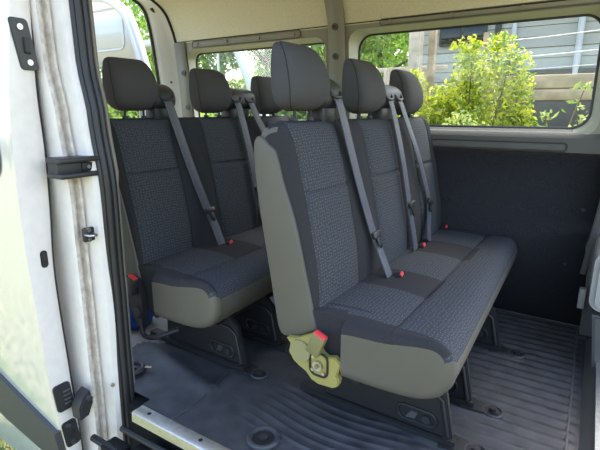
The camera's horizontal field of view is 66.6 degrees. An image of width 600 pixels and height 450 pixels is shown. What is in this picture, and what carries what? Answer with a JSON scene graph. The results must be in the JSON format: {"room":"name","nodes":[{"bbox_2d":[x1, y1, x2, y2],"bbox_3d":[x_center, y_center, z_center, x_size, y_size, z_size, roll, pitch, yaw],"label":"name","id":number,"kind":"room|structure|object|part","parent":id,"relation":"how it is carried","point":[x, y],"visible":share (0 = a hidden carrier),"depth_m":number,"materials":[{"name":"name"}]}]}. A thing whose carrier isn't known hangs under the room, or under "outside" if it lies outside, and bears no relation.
{"room":"vehicle interior","nodes":[
{"label":"vehicle interior","id":0,"kind":"room"},
{"bbox_2d":[29,0,134,449],"bbox_3d":[-0.951,-0.046,1.761,0.559,2.311,0.234,9,17,31],"label":"door frame","id":1,"kind":"structure","parent":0,"point":[83,174],"depth_m":1.66,"materials":[{"name":"white paint"}]},
{"bbox_2d":[0,0,82,449],"bbox_3d":[-1.410,-0.028,1.933,1.241,2.150,0.189,9,17,31],"label":"sliding door","id":2,"kind":"structure","parent":1,"relation":"in","point":[37,394],"depth_m":1.63,"materials":[{"name":"white paint"}]},
{"bbox_3d":[-0.758,0.033,1.637,0.016,0.052,0.044,9,17,31],"label":"striker plate","id":3,"kind":"part","parent":1,"relation":"part of","materials":[{"name":"black metal"}]},
{"bbox_2d":[90,425,167,449],"bbox_3d":[0.251,1.046,1.198,2.490,0.267,0.130,9,17,31],"label":"trim","id":4,"kind":"structure","parent":1,"relation":"attached to","point":[114,443],"depth_m":1.74,"materials":[{"name":"black plastic"}]},
{"bbox_3d":[0.203,0.998,1.175,2.420,0.028,0.028,9,17,31],"label":"rail","id":5,"kind":"part","parent":4,"relation":"part of","materials":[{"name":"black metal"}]},
{"bbox_3d":[-0.708,0.857,1.757,0.100,0.030,0.070,9,17,31],"label":"rail","id":6,"kind":"part","parent":4,"relation":"part of","materials":[{"name":"black plastic"}]},
{"bbox_2d":[128,392,183,449],"bbox_3d":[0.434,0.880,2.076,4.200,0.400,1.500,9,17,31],"label":"trim","id":7,"kind":"structure","parent":1,"relation":"attached to","point":[139,400],"depth_m":1.86,"materials":[{"name":"black plastic"}]},
{"bbox_2d":[92,0,151,117],"bbox_3d":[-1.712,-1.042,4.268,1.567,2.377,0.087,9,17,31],"label":"van","id":8,"kind":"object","parent":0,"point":[117,33],"depth_m":4.01,"materials":[{"name":"grey paint"}]},
{"bbox_2d":[132,0,182,116],"bbox_3d":[-1.376,-0.635,3.122,0.180,1.996,1.510,9,17,31],"label":"wall","id":9,"kind":"structure","parent":0,"point":[161,38],"depth_m":3.48,"materials":[{"name":"grey paint"}]},
{"bbox_2d":[150,0,566,42],"bbox_3d":[0.004,-1.165,1.969,3.190,0.357,1.519,9,17,31],"label":"ceiling","id":10,"kind":"structure","parent":0,"point":[189,21],"depth_m":2.90,"materials":[{"name":"beige"}]},
{"bbox_2d":[379,0,599,25],"bbox_3d":[0.934,-1.071,2.289,1.143,0.037,0.022,9,17,31],"label":"trim","id":11,"kind":"structure","parent":10,"relation":"attached to","point":[568,3],"depth_m":2.28,"materials":[{"name":"grey plastic"}]},
{"bbox_2d":[130,296,591,449],"bbox_3d":[-0.098,0.537,2.434,3.400,0.022,1.785,9,17,31],"label":"floor","id":12,"kind":"structure","parent":0,"point":[532,392],"depth_m":1.83,"materials":[{"name":"rubber"}]},
{"bbox_2d":[133,361,145,374],"bbox_3d":[-0.743,0.637,2.029,0.110,0.020,0.110,9,17,31],"label":"anchor","id":13,"kind":"object","parent":12,"relation":"attached to","point":[139,366],"visible":0.39,"depth_m":2.03,"materials":[{"name":"metal"}]},
{"bbox_2d":[129,306,153,329],"bbox_3d":[-0.901,0.422,2.445,0.231,0.233,0.275,1,14,4],"label":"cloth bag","id":14,"kind":"object","parent":12,"relation":"on","point":[133,323],"visible":0.07,"depth_m":2.37,"materials":[{"name":"blue fabric"}]},
{"bbox_2d":[132,405,229,449],"bbox_3d":[0.164,0.845,1.270,1.870,0.040,0.054,9,17,31],"label":"strip","id":15,"kind":"object","parent":12,"relation":"attached to","point":[183,437],"visible":1,"depth_m":1.64,"materials":[{"name":"metal"}]},
{"bbox_2d":[102,57,291,379],"bbox_3d":[-0.207,-0.147,2.419,0.828,1.345,1.457,9,17,33],"label":"seat","id":16,"kind":"object","parent":12,"relation":"on","point":[195,252],"visible":0.71,"depth_m":2.13,"materials":[{"name":"fabric"}]},
{"bbox_3d":[-0.807,-0.058,2.045,0.262,0.715,0.038,9,17,33],"label":"panel","id":17,"kind":"part","parent":16,"relation":"part of","materials":[{"name":"grey plastic"}]},
{"bbox_3d":[-0.624,0.460,2.003,0.189,0.092,0.052,2,14,7],"label":"tilt lever","id":18,"kind":"part","parent":16,"relation":"part of","materials":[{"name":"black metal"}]},
{"bbox_3d":[-0.420,-0.222,2.588,0.265,0.762,1.391,9,17,33],"label":"backrest","id":19,"kind":"part","parent":16,"relation":"part of","materials":[{"name":"fabric"}]},
{"bbox_2d":[138,226,269,312],"bbox_3d":[-0.157,0.163,2.474,0.540,0.228,1.417,9,17,33],"label":"seat cushion","id":20,"kind":"object","parent":16,"relation":"on","point":[229,273],"depth_m":1.99,"materials":[{"name":"fabric"}]},
{"bbox_3d":[-0.447,0.487,2.133,0.503,0.255,0.024,9,17,33],"label":"leg","id":21,"kind":"part","parent":16,"relation":"part of","materials":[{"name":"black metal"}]},
{"bbox_3d":[-0.454,-0.075,2.306,0.022,0.029,0.063,9,17,33],"label":"latch plate","id":22,"kind":"part","parent":16,"relation":"part of","materials":[{"name":"grey plastic"}]},
{"bbox_3d":[-0.304,0.435,2.338,0.503,0.255,0.024,9,17,33],"label":"leg","id":23,"kind":"part","parent":16,"relation":"part of","materials":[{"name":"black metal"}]},
{"bbox_2d":[171,368,232,419],"bbox_3d":[-0.380,0.682,1.874,0.023,0.010,0.408,7,16,26],"label":"trim","id":24,"kind":"structure","parent":12,"relation":"on","point":[217,382],"depth_m":1.81,"materials":[{"name":"rubber"}]},
{"bbox_2d":[246,425,279,449],"bbox_3d":[-0.128,0.745,1.598,0.120,0.020,0.120,9,17,31],"label":"anchor","id":25,"kind":"object","parent":12,"relation":"attached to","point":[264,437],"visible":1,"depth_m":1.59,"materials":[{"name":"metal"}]},
{"bbox_2d":[254,41,525,449],"bbox_3d":[0.554,-0.033,1.963,0.828,1.345,1.466,9,17,33],"label":"seat","id":26,"kind":"object","parent":12,"relation":"on","point":[388,304],"visible":1,"depth_m":1.64,"materials":[{"name":"fabric"}]},
{"bbox_3d":[-0.043,0.055,1.593,0.262,0.715,0.038,9,17,33],"label":"panel","id":27,"kind":"part","parent":26,"relation":"part of","materials":[{"name":"grey plastic"}]},
{"bbox_3d":[0.344,-0.108,2.136,0.265,0.762,1.391,9,17,33],"label":"backrest","id":28,"kind":"part","parent":26,"relation":"part of","materials":[{"name":"fabric"}]},
{"bbox_3d":[0.310,0.039,1.854,0.022,0.029,0.063,9,17,33],"label":"latch plate","id":29,"kind":"part","parent":26,"relation":"part of","materials":[{"name":"grey plastic"}]},
{"bbox_3d":[0.317,0.600,1.681,0.503,0.255,0.024,9,17,33],"label":"leg","id":30,"kind":"part","parent":26,"relation":"part of","materials":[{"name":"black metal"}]},
{"bbox_2d":[304,229,516,363],"bbox_3d":[0.607,0.277,2.022,0.540,0.228,1.417,9,17,33],"label":"seat cushion","id":31,"kind":"object","parent":26,"relation":"on","point":[436,294],"depth_m":1.61,"materials":[{"name":"fabric"}]},
{"bbox_3d":[0.528,-0.099,2.153,0.019,0.034,0.064,9,17,33],"label":"latch plate","id":32,"kind":"part","parent":26,"relation":"part of","materials":[{"name":"grey plastic"}]},
{"bbox_3d":[0.686,-0.124,2.399,0.019,0.043,0.064,11,18,37],"label":"latch plate","id":33,"kind":"part","parent":26,"relation":"part of","materials":[{"name":"grey plastic"}]},
{"bbox_3d":[0.460,0.549,1.886,0.503,0.255,0.024,9,17,33],"label":"leg","id":34,"kind":"part","parent":26,"relation":"part of","materials":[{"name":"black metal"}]},
{"bbox_3d":[0.745,0.446,2.296,0.503,0.255,0.024,9,17,33],"label":"leg","id":35,"kind":"part","parent":26,"relation":"part of","materials":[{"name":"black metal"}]},
{"bbox_2d":[579,338,599,449],"bbox_3d":[1.054,0.700,1.654,0.058,0.075,1.450,9,17,31],"label":"strip","id":36,"kind":"object","parent":12,"relation":"on","point":[589,437],"visible":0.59,"depth_m":1.72,"materials":[{"name":"grey plastic"}]},
{"bbox_2d":[589,236,599,366],"bbox_3d":[1.436,0.361,2.009,0.295,0.560,0.400,9,17,31],"label":"box","id":37,"kind":"object","parent":12,"relation":"on","point":[594,292],"visible":0.97,"depth_m":1.93,"materials":[{"name":"grey plastic"}]},
{"bbox_2d":[434,149,599,325],"bbox_3d":[0.448,-0.056,2.977,3.200,0.915,0.040,9,17,31],"label":"wall","id":38,"kind":"structure","parent":0,"point":[547,204],"depth_m":2.47,"materials":[{"name":"black plastic"}]},
{"bbox_2d":[174,42,193,116],"bbox_3d":[-0.886,-1.055,3.517,0.105,0.651,0.070,9,17,31],"label":"trim","id":39,"kind":"structure","parent":38,"relation":"attached to","point":[180,47],"depth_m":3.48,"materials":[{"name":"grey plastic"}]},
{"bbox_2d":[192,30,300,47],"bbox_3d":[-0.392,-1.262,3.113,0.948,0.049,0.022,9,17,31],"label":"trim","id":40,"kind":"structure","parent":38,"relation":"attached to","point":[297,33],"depth_m":3.08,"materials":[{"name":"grey plastic"}]},
{"bbox_2d":[188,37,325,116],"bbox_3d":[-0.323,-0.970,3.215,1.198,0.561,0.110,9,17,31],"label":"window","id":41,"kind":"structure","parent":38,"relation":"in","point":[193,55],"depth_m":3.23,"materials":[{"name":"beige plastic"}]},
{"bbox_2d":[324,0,346,118],"bbox_3d":[0.058,-0.989,2.514,0.110,0.942,0.715,9,17,31],"label":"trim","id":42,"kind":"structure","parent":38,"relation":"attached to","point":[334,9],"depth_m":2.74,"materials":[{"name":"grey plastic"}]},
{"bbox_2d":[185,3,599,133],"bbox_3d":[0.417,-0.834,2.731,3.200,0.715,0.061,9,17,31],"label":"trim","id":43,"kind":"structure","parent":38,"relation":"attached to","point":[322,33],"depth_m":2.75,"materials":[{"name":"grey plastic"}]},
{"bbox_2d":[349,5,599,133],"bbox_3d":[0.874,-0.794,2.472,1.320,0.583,0.112,9,17,31],"label":"window","id":44,"kind":"structure","parent":38,"relation":"in","point":[359,36],"depth_m":2.33,"materials":[{"name":"beige"}]},
{"bbox_2d":[429,126,599,155],"bbox_3d":[0.435,-0.555,2.830,3.200,0.125,0.075,9,17,31],"label":"trim","id":45,"kind":"structure","parent":38,"relation":"attached to","point":[578,144],"depth_m":2.35,"materials":[{"name":"grey plastic"}]},
{"bbox_2d":[495,308,579,326],"bbox_3d":[1.220,0.410,2.562,0.730,0.188,0.106,12,19,40],"label":"trim","id":46,"kind":"structure","parent":38,"relation":"attached to","point":[495,308],"depth_m":2.52,"materials":[{"name":"grey plastic"}]},
{"bbox_2d":[564,326,578,449],"bbox_3d":[1.040,0.707,1.763,0.010,0.010,1.610,9,17,31],"label":"trim","id":47,"kind":"structure","parent":38,"relation":"attached to","point":[576,340],"depth_m":1.85,"materials":[{"name":"grey"}]},
{"bbox_2d":[577,200,599,336],"bbox_3d":[1.528,-0.207,2.114,0.278,1.630,0.195,9,17,31],"label":"trim","id":48,"kind":"structure","parent":38,"relation":"attached to","point":[585,329],"depth_m":2.25,"materials":[{"name":"grey plastic"}]},
{"bbox_3d":[1.432,-0.057,2.193,0.073,0.620,0.050,9,17,31],"label":"wall edge trim","id":49,"kind":"part","parent":48,"relation":"part of","materials":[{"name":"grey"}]},
{"label":"outside","id":50,"kind":"structure","parent":0,"visible":0},
{"bbox_2d":[0,114,201,449],"bbox_3d":[-1.532,-0.768,6.925,70.000,1.450,70.000,9,17,31],"label":"ground","id":51,"kind":"structure","parent":50,"point":[2,440],"depth_m":2.34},
{"bbox_2d":[0,438,14,449],"bbox_3d":[-1.764,1.071,2.405,2.047,0.092,1.255,9,17,31],"label":"grass","id":52,"kind":"structure","parent":51,"relation":"on","point":[1,444],"depth_m":2.31,"materials":[{"name":"green plant"}]},
{"bbox_2d":[107,104,134,117],"bbox_3d":[-2.902,-1.294,6.822,1.378,1.829,1.092,9,17,31],"label":"flowering shrub","id":53,"kind":"object","parent":51,"relation":"on","point":[117,115],"visible":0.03,"depth_m":6.48,"materials":[{"name":"green plant"}]},
{"bbox_2d":[100,0,155,118],"bbox_3d":[-4.443,-4.246,12.561,2.859,3.768,2.761,9,17,31],"label":"tree","id":54,"kind":"object","parent":51,"relation":"on","point":[135,8],"visible":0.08,"depth_m":11.76,"materials":[{"name":"green plant"}]},
{"bbox_2d":[129,80,216,117],"bbox_3d":[-1.490,-1.070,5.943,1.486,1.826,0.894,9,17,31],"label":"flowering shrub","id":55,"kind":"object","parent":51,"relation":"on","point":[131,114],"visible":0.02,"depth_m":5.80,"materials":[{"name":"green plant"}]},
{"bbox_2d":[139,19,216,66],"bbox_3d":[-4.561,-5.824,16.627,3.859,4.640,3.005,9,17,31],"label":"tree","id":56,"kind":"object","parent":51,"relation":"on","point":[139,19],"visible":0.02,"depth_m":16.84,"materials":[{"name":"green plant"}]},
{"bbox_2d":[155,51,252,115],"bbox_3d":[-1.951,-3.712,10.670,2.759,3.657,2.515,3,14,10],"label":"tree","id":57,"kind":"object","parent":51,"relation":"on","point":[226,58],"visible":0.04,"depth_m":10.28,"materials":[{"name":"green plant"}]},
{"bbox_2d":[143,40,306,115],"bbox_3d":[-1.095,-1.969,7.619,3.300,2.120,1.620,9,17,31],"label":"van","id":58,"kind":"object","parent":51,"relation":"on","point":[246,71],"visible":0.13,"depth_m":6.43,"materials":[{"name":"grey paint"}]},
{"bbox_2d":[228,49,271,88],"bbox_3d":[-1.096,-5.270,14.139,3.555,4.834,3.850,9,17,31],"label":"tree","id":59,"kind":"object","parent":51,"relation":"on","point":[264,61],"visible":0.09,"depth_m":14.54,"materials":[{"name":"green plant"}]},
{"bbox_2d":[240,46,309,84],"bbox_3d":[-0.309,-6.606,18.350,3.808,5.293,3.896,-7,16,-24],"label":"tree","id":60,"kind":"object","parent":51,"relation":"on","point":[255,71],"visible":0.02,"depth_m":18.33,"materials":[{"name":"green plant"}]},
{"bbox_2d":[269,34,394,119],"bbox_3d":[0.476,-3.221,9.501,2.852,3.415,2.695,-2,14,-9],"label":"tree","id":61,"kind":"object","parent":51,"relation":"on","point":[372,44],"visible":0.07,"depth_m":8.76,"materials":[{"name":"green plant"}]},
{"bbox_2d":[360,33,408,79],"bbox_3d":[2.053,-4.565,12.219,3.619,4.350,3.113,6,15,23],"label":"tree","id":62,"kind":"object","parent":51,"relation":"on","point":[378,61],"visible":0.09,"depth_m":12.35,"materials":[{"name":"green plant"}]},
{"bbox_2d":[362,33,408,67],"bbox_3d":[3.359,-6.017,15.664,4.077,5.280,3.504,-4,15,-14],"label":"tree","id":63,"kind":"object","parent":51,"relation":"on","point":[407,42],"visible":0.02,"depth_m":14.93,"materials":[{"name":"green plant"}]},
{"bbox_2d":[383,69,388,84],"bbox_3d":[1.379,-1.874,7.425,0.070,1.250,0.070,9,17,31],"label":"wooden post","id":64,"kind":"object","parent":51,"relation":"on","point":[386,71],"visible":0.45,"depth_m":7.27,"materials":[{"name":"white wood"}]},
{"bbox_2d":[361,65,447,116],"bbox_3d":[1.456,-1.907,7.638,1.900,1.360,0.095,9,17,31],"label":"fence","id":65,"kind":"object","parent":51,"relation":"on","point":[437,67],"visible":0.22,"depth_m":7.18,"materials":[{"name":"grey wood"}]},
{"bbox_3d":[1.444,-2.528,7.462,1.900,0.070,0.050,9,17,31],"label":"rail","id":66,"kind":"part","parent":65,"relation":"part of","materials":[{"name":"brown wood"}]},
{"bbox_3d":[1.966,-1.825,7.333,0.080,1.350,0.080,9,17,31],"label":"post","id":67,"kind":"part","parent":65,"relation":"part of","materials":[{"name":"brown wood"}]},
{"bbox_2d":[408,31,423,114],"bbox_3d":[1.718,-2.054,6.912,0.170,1.850,0.170,9,17,31],"label":"wooden post","id":68,"kind":"object","parent":51,"relation":"on","point":[416,39],"visible":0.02,"depth_m":6.72,"materials":[{"name":"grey wood"}]},
{"bbox_2d":[361,110,489,125],"bbox_3d":[1.137,-0.040,3.219,2.461,1.562,0.631,9,17,31],"label":"hedge","id":69,"kind":"object","parent":51,"relation":"on","point":[461,121],"visible":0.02,"depth_m":3.06,"materials":[{"name":"green plant"}]},
{"bbox_2d":[424,30,437,120],"bbox_3d":[1.968,-2.107,6.918,0.100,1.950,0.100,9,17,31],"label":"wooden post","id":70,"kind":"object","parent":51,"relation":"on","point":[432,47],"visible":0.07,"depth_m":6.79,"materials":[{"name":"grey wood"}]},
{"bbox_2d":[397,30,538,125],"bbox_3d":[1.319,-0.597,4.093,1.522,2.107,0.845,8,16,28],"label":"bush","id":71,"kind":"object","parent":51,"relation":"on","point":[465,101],"visible":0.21,"depth_m":3.74,"materials":[{"name":"green plant"}]},
{"bbox_2d":[421,17,599,124],"bbox_3d":[5.239,-2.971,8.312,5.700,3.045,3.450,9,17,31],"label":"house","id":72,"kind":"structure","parent":51,"relation":"on","point":[532,29],"depth_m":7.62,"materials":[{"name":"grey wood"}]},
{"bbox_3d":[2.729,-3.420,8.264,0.340,0.260,0.020,9,17,31],"label":"pane","id":73,"kind":"part","parent":72,"relation":"part of","materials":[{"name":"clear glass"}]},
{"bbox_3d":[3.067,-3.368,8.055,0.340,0.260,0.020,9,17,31],"label":"pane","id":74,"kind":"part","parent":72,"relation":"part of","materials":[{"name":"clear glass"}]},
{"bbox_2d":[454,73,594,126],"bbox_3d":[3.138,-1.132,4.989,2.900,1.000,0.100,9,17,31],"label":"wall","id":75,"kind":"structure","parent":51,"relation":"on","point":[541,91],"depth_m":5.06,"materials":[{"name":"brown wood"}]},
{"bbox_2d":[482,30,599,71],"bbox_3d":[3.019,-1.504,5.279,1.855,1.500,0.052,10,17,34],"label":"wire fence","id":76,"kind":"object","parent":51,"relation":"on","point":[486,34],"visible":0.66,"depth_m":5.28,"materials":[{"name":"grey metal"}]},
{"bbox_3d":[2.287,-1.632,5.789,0.050,1.500,0.050,9,17,31],"label":"fence post","id":77,"kind":"part","parent":76,"relation":"part of","materials":[{"name":"brown wood"}]},
{"bbox_2d":[538,81,591,126],"bbox_3d":[1.940,-0.230,3.518,0.409,1.670,0.280,9,17,31],"label":"bush","id":78,"kind":"object","parent":51,"relation":"on","point":[577,85],"visible":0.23,"depth_m":3.34,"materials":[{"name":"green plant"}]}
]}

